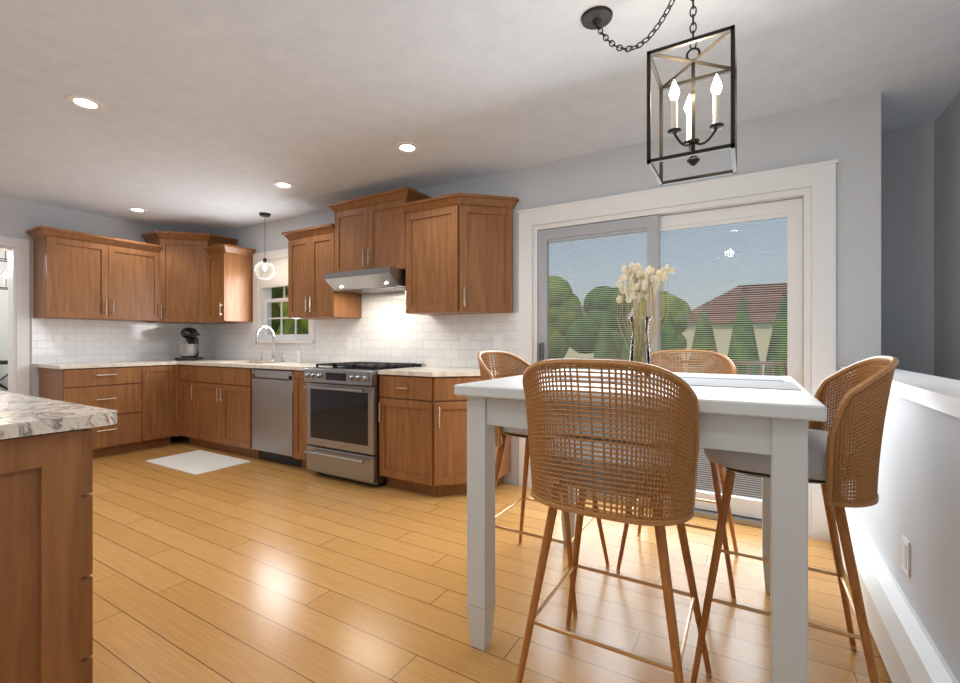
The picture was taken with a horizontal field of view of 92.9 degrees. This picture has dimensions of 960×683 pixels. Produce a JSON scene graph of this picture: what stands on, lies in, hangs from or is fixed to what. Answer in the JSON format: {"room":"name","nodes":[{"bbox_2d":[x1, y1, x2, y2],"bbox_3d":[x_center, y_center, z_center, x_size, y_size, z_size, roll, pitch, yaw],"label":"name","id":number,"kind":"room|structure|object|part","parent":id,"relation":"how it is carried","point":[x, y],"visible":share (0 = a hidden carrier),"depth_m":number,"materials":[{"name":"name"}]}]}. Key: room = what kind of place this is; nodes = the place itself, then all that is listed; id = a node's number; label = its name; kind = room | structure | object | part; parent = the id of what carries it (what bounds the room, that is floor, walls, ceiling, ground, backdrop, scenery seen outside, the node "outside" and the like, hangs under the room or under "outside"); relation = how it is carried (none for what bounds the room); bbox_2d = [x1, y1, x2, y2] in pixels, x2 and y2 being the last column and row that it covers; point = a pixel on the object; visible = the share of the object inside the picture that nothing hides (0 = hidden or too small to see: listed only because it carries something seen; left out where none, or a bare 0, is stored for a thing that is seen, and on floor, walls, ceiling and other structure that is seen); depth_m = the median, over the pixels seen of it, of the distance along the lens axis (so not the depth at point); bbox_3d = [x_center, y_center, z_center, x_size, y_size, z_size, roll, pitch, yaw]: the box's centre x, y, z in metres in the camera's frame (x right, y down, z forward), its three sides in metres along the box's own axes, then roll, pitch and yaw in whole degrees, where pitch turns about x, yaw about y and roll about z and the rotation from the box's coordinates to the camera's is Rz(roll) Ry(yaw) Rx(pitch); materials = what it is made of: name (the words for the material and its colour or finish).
{"room":"kitchen","nodes":[
{"label":"kitchen","id":0,"kind":"room"},
{"bbox_2d":[0,250,7,391],"bbox_3d":[-6.827,-0.115,5.223,0.150,2.510,2.800,0,0,31],"label":"wall","id":1,"kind":"structure","parent":0,"point":[4,324],"depth_m":6.00,"materials":[{"name":"white paint"}]},
{"bbox_2d":[0,196,183,396],"bbox_3d":[-5.487,-0.115,2.774,0.150,2.510,7.650,0,0,31],"label":"wall","id":2,"kind":"structure","parent":0,"point":[17,216],"depth_m":4.57,"materials":[{"name":"grey paint"}]},
{"bbox_2d":[0,236,29,395],"bbox_3d":[-4.740,0.075,4.017,0.170,2.130,1.090,0,0,31],"label":"trim","id":3,"kind":"structure","parent":2,"relation":"attached to","point":[18,249],"depth_m":4.39,"materials":[{"name":"white"}]},
{"bbox_2d":[30,226,117,321],"bbox_3d":[-4.097,-0.642,4.620,0.340,0.825,0.542,0,0,31],"label":"upper cabinet","id":4,"kind":"object","parent":2,"relation":"attached to","point":[75,276],"depth_m":4.49,"materials":[{"name":"brown wood"}]},
{"bbox_2d":[118,238,153,321],"bbox_3d":[-3.879,-0.642,4.988,0.340,0.825,0.543,0,0,31],"label":"upper cabinet","id":5,"kind":"object","parent":2,"relation":"attached to","point":[135,259],"depth_m":4.93,"materials":[{"name":"brown wood"}]},
{"bbox_2d":[141,231,241,325],"bbox_3d":[-3.420,-0.717,5.386,0.727,0.995,0.727,0,0,31],"label":"upper cabinet","id":6,"kind":"object","parent":2,"relation":"attached to","point":[181,259],"depth_m":5.20,"materials":[{"name":"brown wood"}]},
{"bbox_2d":[0,0,959,233],"bbox_3d":[-2.936,-1.430,1.539,10.600,0.120,8.420,0,0,31],"label":"ceiling","id":7,"kind":"structure","parent":0,"point":[215,116],"depth_m":2.44,"materials":[{"name":"white paint"}]},
{"bbox_2d":[0,251,7,289],"bbox_3d":[-5.378,-0.982,5.168,0.190,0.774,0.190,0,0,31],"label":"pendant light","id":8,"kind":"object","parent":7,"relation":"hanging from","point":[5,275],"visible":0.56,"depth_m":5.16,"materials":[{"name":"grey metal"}]},
{"bbox_2d":[3,277,6,288],"bbox_3d":[-5.378,-0.662,5.168,0.024,0.115,0.023,0,0,31],"label":"candle","id":9,"kind":"object","parent":8,"relation":"on","point":[5,278],"depth_m":5.16,"materials":[{"name":"beige wax"}]},
{"bbox_3d":[-5.378,-0.756,5.168,0.036,0.070,0.034,0,0,31],"label":"bulb","id":10,"kind":"part","parent":8,"relation":"part of","materials":[{"name":"white glass"}]},
{"bbox_2d":[65,95,104,110],"bbox_3d":[-2.263,-1.367,2.616,0.175,0.006,0.175,0,0,7],"label":"recessed light","id":11,"kind":"object","parent":7,"relation":"in","point":[84,102],"depth_m":2.61,"materials":[{"name":"white"}]},
{"bbox_2d":[127,207,147,212],"bbox_3d":[-3.561,-1.367,4.743,0.175,0.006,0.175,0,0,25],"label":"recessed light","id":12,"kind":"object","parent":7,"relation":"in","point":[140,210],"depth_m":4.75,"materials":[{"name":"white"}]},
{"bbox_2d":[255,212,274,279],"bbox_3d":[-2.306,-1.015,4.891,0.200,0.710,0.200,0,0,31],"label":"light","id":13,"kind":"object","parent":7,"relation":"hanging from","point":[263,214],"visible":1,"depth_m":4.88,"materials":[{"name":"black"}]},
{"bbox_3d":[-2.306,-0.760,4.891,0.200,0.200,0.200,0,0,31],"label":"globe","id":14,"kind":"part","parent":13,"relation":"part of"},
{"bbox_2d":[273,181,293,188],"bbox_3d":[-1.718,-1.367,3.990,0.175,0.006,0.175,0,0,25],"label":"recessed light","id":15,"kind":"object","parent":7,"relation":"in","point":[285,185],"depth_m":3.99,"materials":[{"name":"white"}]},
{"bbox_2d":[395,142,419,152],"bbox_3d":[-0.513,-1.367,3.219,0.175,0.006,0.175,0,0,25],"label":"recessed light","id":16,"kind":"object","parent":7,"relation":"in","point":[405,147],"depth_m":3.21,"materials":[{"name":"white"}]},
{"bbox_2d":[581,0,736,185],"bbox_3d":[0.623,-0.982,1.702,0.583,0.775,0.383,0,0,31],"label":"lantern pendant light","id":17,"kind":"object","parent":7,"relation":"hanging from","point":[596,18],"visible":1,"depth_m":1.56,"materials":[{"name":"grey metal"}]},
{"bbox_3d":[0.614,-1.173,1.742,0.407,0.346,0.210,0,0,31],"label":"chain","id":18,"kind":"part","parent":17,"relation":"part of","materials":[{"name":"grey metal"}]},
{"bbox_3d":[0.731,-0.781,1.565,0.256,0.373,0.256,0,0,31],"label":"frame","id":19,"kind":"part","parent":17,"relation":"part of","materials":[{"name":"grey metal"}]},
{"bbox_2d":[88,436,891,682],"bbox_3d":[-2.936,1.200,1.539,10.600,0.120,8.420,0,0,31],"label":"floor","id":20,"kind":"structure","parent":0,"point":[256,570],"depth_m":2.09,"materials":[{"name":"brown wood"}]},
{"bbox_2d":[0,360,7,389],"bbox_3d":[-6.193,0.690,5.312,0.450,0.900,1.200,0,0,31],"label":"bench","id":21,"kind":"object","parent":20,"relation":"on","point":[2,362],"depth_m":5.55,"materials":[{"name":"black metal"}]},
{"bbox_2d":[0,427,92,682],"bbox_3d":[-2.177,0.678,0.199,1.069,0.923,2.936,0,0,31],"label":"kitchen island","id":22,"kind":"object","parent":20,"relation":"on","point":[46,541],"depth_m":1.09,"materials":[{"name":"brown wood"}]},
{"bbox_2d":[0,391,116,438],"bbox_3d":[-2.062,0.200,0.403,1.120,0.032,2.515,0,0,31],"label":"island countertop","id":23,"kind":"structure","parent":22,"relation":"on","point":[21,416],"depth_m":1.15,"materials":[{"name":"beige stone"}]},
{"bbox_2d":[38,366,149,457],"bbox_3d":[-3.919,0.696,4.646,0.620,0.886,0.689,0,0,31],"label":"base cabinet","id":24,"kind":"object","parent":20,"relation":"on","point":[123,389],"depth_m":4.51,"materials":[{"name":"brown wood"}]},
{"bbox_2d":[34,362,153,369],"bbox_3d":[-3.855,0.236,4.754,0.638,0.032,0.998,0,0,31],"label":"countertop","id":25,"kind":"structure","parent":24,"relation":"on","point":[49,365],"depth_m":4.56,"materials":[{"name":"beige stone"}]},
{"bbox_2d":[150,362,165,447],"bbox_3d":[-3.695,0.696,5.026,0.620,0.886,0.310,0,0,31],"label":"base cabinet","id":26,"kind":"object","parent":20,"relation":"on","point":[157,372],"depth_m":4.87,"materials":[{"name":"brown wood"}]},
{"bbox_2d":[166,362,181,444],"bbox_3d":[-3.424,0.696,5.394,0.712,0.886,0.717,0,0,31],"label":"base cabinet","id":27,"kind":"object","parent":20,"relation":"on","point":[173,370],"depth_m":4.99,"materials":[{"name":"brown wood"}]},
{"bbox_2d":[182,362,197,444],"bbox_3d":[-2.977,0.696,5.187,0.383,0.886,0.619,0,0,31],"label":"base cabinet","id":28,"kind":"object","parent":20,"relation":"on","point":[189,371],"depth_m":4.93,"materials":[{"name":"brown wood"}]},
{"bbox_2d":[146,450,250,474],"bbox_3d":[-2.672,1.135,4.322,0.880,0.008,0.500,0,0,31],"label":"mat","id":29,"kind":"object","parent":20,"relation":"on","point":[197,462],"visible":1,"depth_m":4.30,"materials":[{"name":"white fabric"}]},
{"bbox_2d":[198,362,241,454],"bbox_3d":[-2.466,0.696,4.885,1.038,0.886,0.619,0,0,31],"label":"base cabinet","id":30,"kind":"object","parent":20,"relation":"on","point":[219,387],"depth_m":4.63,"materials":[{"name":"brown wood"}]},
{"bbox_2d":[298,361,424,486],"bbox_3d":[-0.981,0.687,3.956,0.896,0.904,0.646,0,0,31],"label":"range","id":31,"kind":"object","parent":20,"relation":"on","point":[369,397],"depth_m":3.64,"materials":[{"name":"silver metal"}]},
{"bbox_2d":[150,358,511,377],"bbox_3d":[-1.807,0.224,4.476,4.446,0.057,0.668,0,0,31],"label":"countertop","id":32,"kind":"structure","parent":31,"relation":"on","point":[390,367],"depth_m":3.88,"materials":[{"name":"beige stone"}]},
{"bbox_2d":[174,327,203,360],"bbox_3d":[-3.413,0.026,5.359,0.368,0.385,0.368,0,0,31],"label":"mixer","id":33,"kind":"object","parent":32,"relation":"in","point":[189,351],"visible":1,"depth_m":5.24,"materials":[{"name":"black metal"}]},
{"bbox_2d":[175,343,199,357],"bbox_3d":[-3.397,0.106,5.296,0.230,0.154,0.230,0,0,31],"label":"bowl","id":34,"kind":"object","parent":33,"relation":"on","point":[189,350],"depth_m":5.22,"materials":[{"name":"silver metal"}]},
{"bbox_2d":[218,362,245,365],"bbox_3d":[-2.424,0.350,4.861,0.760,0.220,0.420,0,0,31],"label":"sink","id":35,"kind":"object","parent":32,"relation":"in","point":[219,363],"depth_m":4.56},
{"bbox_2d":[258,354,265,361],"bbox_3d":[-2.471,0.168,5.173,0.028,0.103,0.027,0,0,31],"label":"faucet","id":36,"kind":"object","parent":32,"relation":"on","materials":[{"name":"silver metal"}]},
{"bbox_2d":[254,326,285,361],"bbox_3d":[-2.279,0.024,4.951,0.214,0.390,0.242,0,0,31],"label":"faucet","id":37,"kind":"object","parent":32,"relation":"on","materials":[{"name":"silver metal"}]},
{"bbox_2d":[297,346,302,362],"bbox_3d":[-1.882,0.135,4.755,0.060,0.168,0.070,0,0,31],"label":"soap dispenser","id":38,"kind":"object","parent":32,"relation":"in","point":[299,356],"visible":0.98,"depth_m":4.73,"materials":[{"name":"white"}]},
{"bbox_2d":[386,374,437,495],"bbox_3d":[-0.382,0.696,3.652,0.566,0.886,0.619,0,0,31],"label":"base cabinet","id":39,"kind":"object","parent":20,"relation":"on","point":[411,399],"depth_m":3.37,"materials":[{"name":"brown wood"}]},
{"bbox_2d":[438,374,510,496],"bbox_3d":[-0.068,0.696,3.467,0.390,0.886,0.619,0,0,31],"label":"base cabinet","id":40,"kind":"object","parent":20,"relation":"on","point":[452,409],"depth_m":3.31,"materials":[{"name":"brown wood"}]},
{"bbox_2d":[477,350,609,618],"bbox_3d":[0.287,0.593,2.235,0.558,1.093,0.519,0,0,31],"label":"chair","id":41,"kind":"object","parent":20,"relation":"on","point":[486,374],"visible":0.31,"depth_m":2.29,"materials":[{"name":"wicker"}]},
{"bbox_2d":[516,359,711,682],"bbox_3d":[0.427,0.593,1.449,0.519,1.093,0.558,0,0,31],"label":"chair","id":42,"kind":"object","parent":20,"relation":"on","point":[656,474],"visible":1,"depth_m":1.24,"materials":[{"name":"wicker"}]},
{"bbox_2d":[454,369,826,682],"bbox_3d":[0.670,0.648,1.899,1.110,0.982,1.140,0,0,31],"label":"table","id":43,"kind":"object","parent":20,"relation":"on","point":[771,416],"visible":0.77,"depth_m":1.31,"materials":[{"name":"grey paint"}]},
{"bbox_2d":[616,263,674,376],"bbox_3d":[0.725,-0.094,2.031,0.256,0.500,0.224,0,0,31],"label":"vase","id":44,"kind":"object","parent":43,"relation":"on","point":[641,284],"visible":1,"depth_m":2.00,"materials":[{"name":"clear glass"}]},
{"bbox_3d":[0.713,0.024,2.030,0.100,0.265,0.100,0,0,31],"label":"glass","id":45,"kind":"part","parent":44,"relation":"part of","materials":[{"name":"clear glass"}]},
{"bbox_2d":[616,350,737,601],"bbox_3d":[1.036,0.593,2.361,0.519,1.093,0.558,0,0,31],"label":"chair","id":46,"kind":"object","parent":20,"relation":"on","point":[729,367],"visible":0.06,"depth_m":2.42,"materials":[{"name":"wicker"}]},
{"bbox_2d":[690,356,898,682],"bbox_3d":[1.067,0.593,1.588,0.558,1.093,0.519,0,0,31],"label":"chair","id":47,"kind":"object","parent":20,"relation":"on","point":[845,446],"visible":0.94,"depth_m":1.36,"materials":[{"name":"wicker"}]},
{"bbox_2d":[215,100,839,536],"bbox_3d":[-0.699,-0.115,4.299,6.480,2.510,0.150,0,0,31],"label":"wall","id":48,"kind":"structure","parent":0,"point":[808,135],"depth_m":3.15,"materials":[{"name":"grey paint"}]},
{"bbox_2d":[210,246,253,321],"bbox_3d":[-2.908,-0.642,5.309,0.350,0.825,0.339,0,0,31],"label":"upper cabinet","id":49,"kind":"object","parent":48,"relation":"attached to","point":[231,267],"depth_m":5.18,"materials":[{"name":"brown wood"}]},
{"bbox_2d":[261,260,287,288],"bbox_3d":[-2.184,-0.779,5.117,0.886,0.319,0.044,0,0,31],"label":"window shade","id":50,"kind":"object","parent":48,"relation":"in","point":[279,278],"depth_m":5.17,"materials":[{"name":"fabric"}]},
{"bbox_2d":[250,248,314,349],"bbox_3d":[-2.180,-0.472,5.140,1.085,1.115,0.190,0,0,31],"label":"trim","id":51,"kind":"structure","parent":48,"relation":"attached to","point":[262,298],"depth_m":5.26,"materials":[{"name":"white"}]},
{"bbox_2d":[286,226,361,321],"bbox_3d":[-1.533,-0.642,4.495,0.655,0.825,0.339,0,0,31],"label":"upper cabinet","id":52,"kind":"object","parent":48,"relation":"attached to","point":[314,293],"depth_m":4.33,"materials":[{"name":"brown wood"}]},
{"bbox_2d":[330,190,429,281],"bbox_3d":[-0.890,-0.917,4.115,0.840,0.635,0.339,0,0,31],"label":"upper cabinet","id":53,"kind":"object","parent":48,"relation":"attached to","point":[370,233],"depth_m":3.92,"materials":[{"name":"brown wood"}]},
{"bbox_2d":[324,266,426,294],"bbox_3d":[-0.926,-0.527,4.048,0.765,0.141,0.486,0,0,31],"label":"hood","id":54,"kind":"object","parent":53,"relation":"attached to","point":[384,280],"depth_m":3.88,"materials":[{"name":"silver metal"}]},
{"bbox_2d":[402,194,473,317],"bbox_3d":[-0.282,-0.667,3.756,0.571,0.875,0.339,0,0,31],"label":"upper cabinet","id":55,"kind":"object","parent":48,"relation":"attached to","point":[434,276],"depth_m":3.61,"materials":[{"name":"brown wood"}]},
{"bbox_2d":[466,194,517,313],"bbox_3d":[0.024,-0.667,3.575,0.371,0.875,0.339,0,0,31],"label":"upper cabinet","id":56,"kind":"object","parent":48,"relation":"attached to","point":[489,218],"depth_m":3.56,"materials":[{"name":"brown wood"}]},
{"bbox_2d":[549,487,761,527],"bbox_3d":[1.207,1.125,3.166,1.695,0.030,0.140,0,0,31],"label":"trim","id":57,"kind":"structure","parent":48,"relation":"attached to","point":[737,519],"depth_m":2.91,"materials":[{"name":"silver metal"}]},
{"bbox_2d":[548,218,786,498],"bbox_3d":[1.200,0.102,3.154,1.533,1.766,0.052,0,0,31],"label":"window glass","id":58,"kind":"object","parent":48,"relation":"attached to","point":[756,335],"depth_m":3.04,"materials":[{"name":"clear glass"}]},
{"bbox_2d":[517,160,831,541],"bbox_3d":[1.195,0.056,3.156,1.995,2.168,0.170,0,0,31],"label":"sliding glass door","id":59,"kind":"structure","parent":48,"relation":"attached to","point":[800,205],"depth_m":2.92,"materials":[{"name":"white"}]},
{"bbox_3d":[0.471,0.110,3.514,0.030,0.200,0.034,0,0,31],"label":"slider handle","id":60,"kind":"part","parent":59,"relation":"part of","materials":[{"name":"silver metal"}]},
{"bbox_3d":[0.841,0.122,3.339,0.886,1.965,0.040,0,0,31],"label":"slider frame","id":61,"kind":"part","parent":59,"relation":"part of","materials":[{"name":"grey"}]},
{"bbox_3d":[1.206,0.105,3.164,1.541,1.780,0.054,0,0,31],"label":"slider glass","id":62,"kind":"part","parent":59,"relation":"part of","materials":[{"name":"clear glass"}]},
{"bbox_3d":[1.207,0.120,3.166,1.764,2.039,0.140,0,0,31],"label":"slider frame","id":63,"kind":"part","parent":59,"relation":"part of","materials":[{"name":"white"}]},
{"bbox_2d":[840,92,959,682],"bbox_3d":[0.412,-0.115,-0.354,0.170,2.510,8.270,0,0,31],"label":"wall","id":64,"kind":"structure","parent":0,"point":[898,242],"depth_m":2.54,"materials":[{"name":"grey paint"}]},
{"bbox_2d":[829,507,958,682],"bbox_3d":[0.501,1.006,0.006,0.082,0.237,5.980,0,0,31],"label":"baseboard heater","id":65,"kind":"object","parent":64,"relation":"attached to","point":[909,651],"visible":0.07,"depth_m":1.53,"materials":[{"name":"white"}]},
{"bbox_2d":[832,159,959,417],"bbox_3d":[0.216,0.056,-0.686,0.230,2.168,7.500,0,0,31],"label":"trim","id":66,"kind":"structure","parent":64,"relation":"attached to","point":[942,394],"depth_m":1.57,"materials":[{"name":"white"}]},
{"bbox_2d":[902,535,909,576],"bbox_3d":[1.478,0.743,1.583,0.008,0.115,0.070,0,0,31],"label":"electrical outlet plate","id":67,"kind":"object","parent":64,"relation":"attached to","point":[906,555],"visible":0.93,"depth_m":1.57,"materials":[{"name":"white plastic"}]},
{"bbox_2d":[902,540,906,569],"bbox_3d":[1.475,0.743,1.585,0.002,0.085,0.040,0,0,31],"label":"socket","id":68,"kind":"object","parent":67,"relation":"attached to","point":[904,542],"depth_m":1.58,"materials":[{"name":"white plastic"}]},
{"label":"outside","id":69,"kind":"structure","parent":0,"visible":0},
{"bbox_3d":[36.614,2.490,63.993,170.000,0.100,139.100,0,0,31],"label":"lawn","id":70,"kind":"structure","parent":69,"visible":0},
{"bbox_2d":[272,276,786,375],"bbox_3d":[3.558,-1.060,15.741,34.868,7.000,19.357,0,0,31],"label":"trees","id":71,"kind":"object","parent":70,"relation":"on","point":[302,328],"depth_m":16.13,"materials":[{"name":"green plant"}]},
{"bbox_2d":[563,305,644,365],"bbox_3d":[12.383,-0.860,48.756,10.600,6.600,8.800,0,0,31],"label":"house","id":72,"kind":"structure","parent":70,"relation":"on","point":[573,355],"depth_m":45.98,"materials":[{"name":"beige"}]},
{"bbox_2d":[571,358,786,499],"bbox_3d":[1.785,1.340,4.707,2.620,2.200,3.040,0,0,31],"label":"deck","id":73,"kind":"object","parent":70,"relation":"on","point":[737,363],"depth_m":4.01,"materials":[{"name":"grey wood"}]},
{"bbox_2d":[681,283,786,374],"bbox_3d":[24.216,-1.060,35.368,17.001,7.000,9.800,0,0,31],"label":"house","id":74,"kind":"structure","parent":70,"relation":"on","point":[725,323],"depth_m":34.29,"materials":[{"name":"beige"}]}
]}

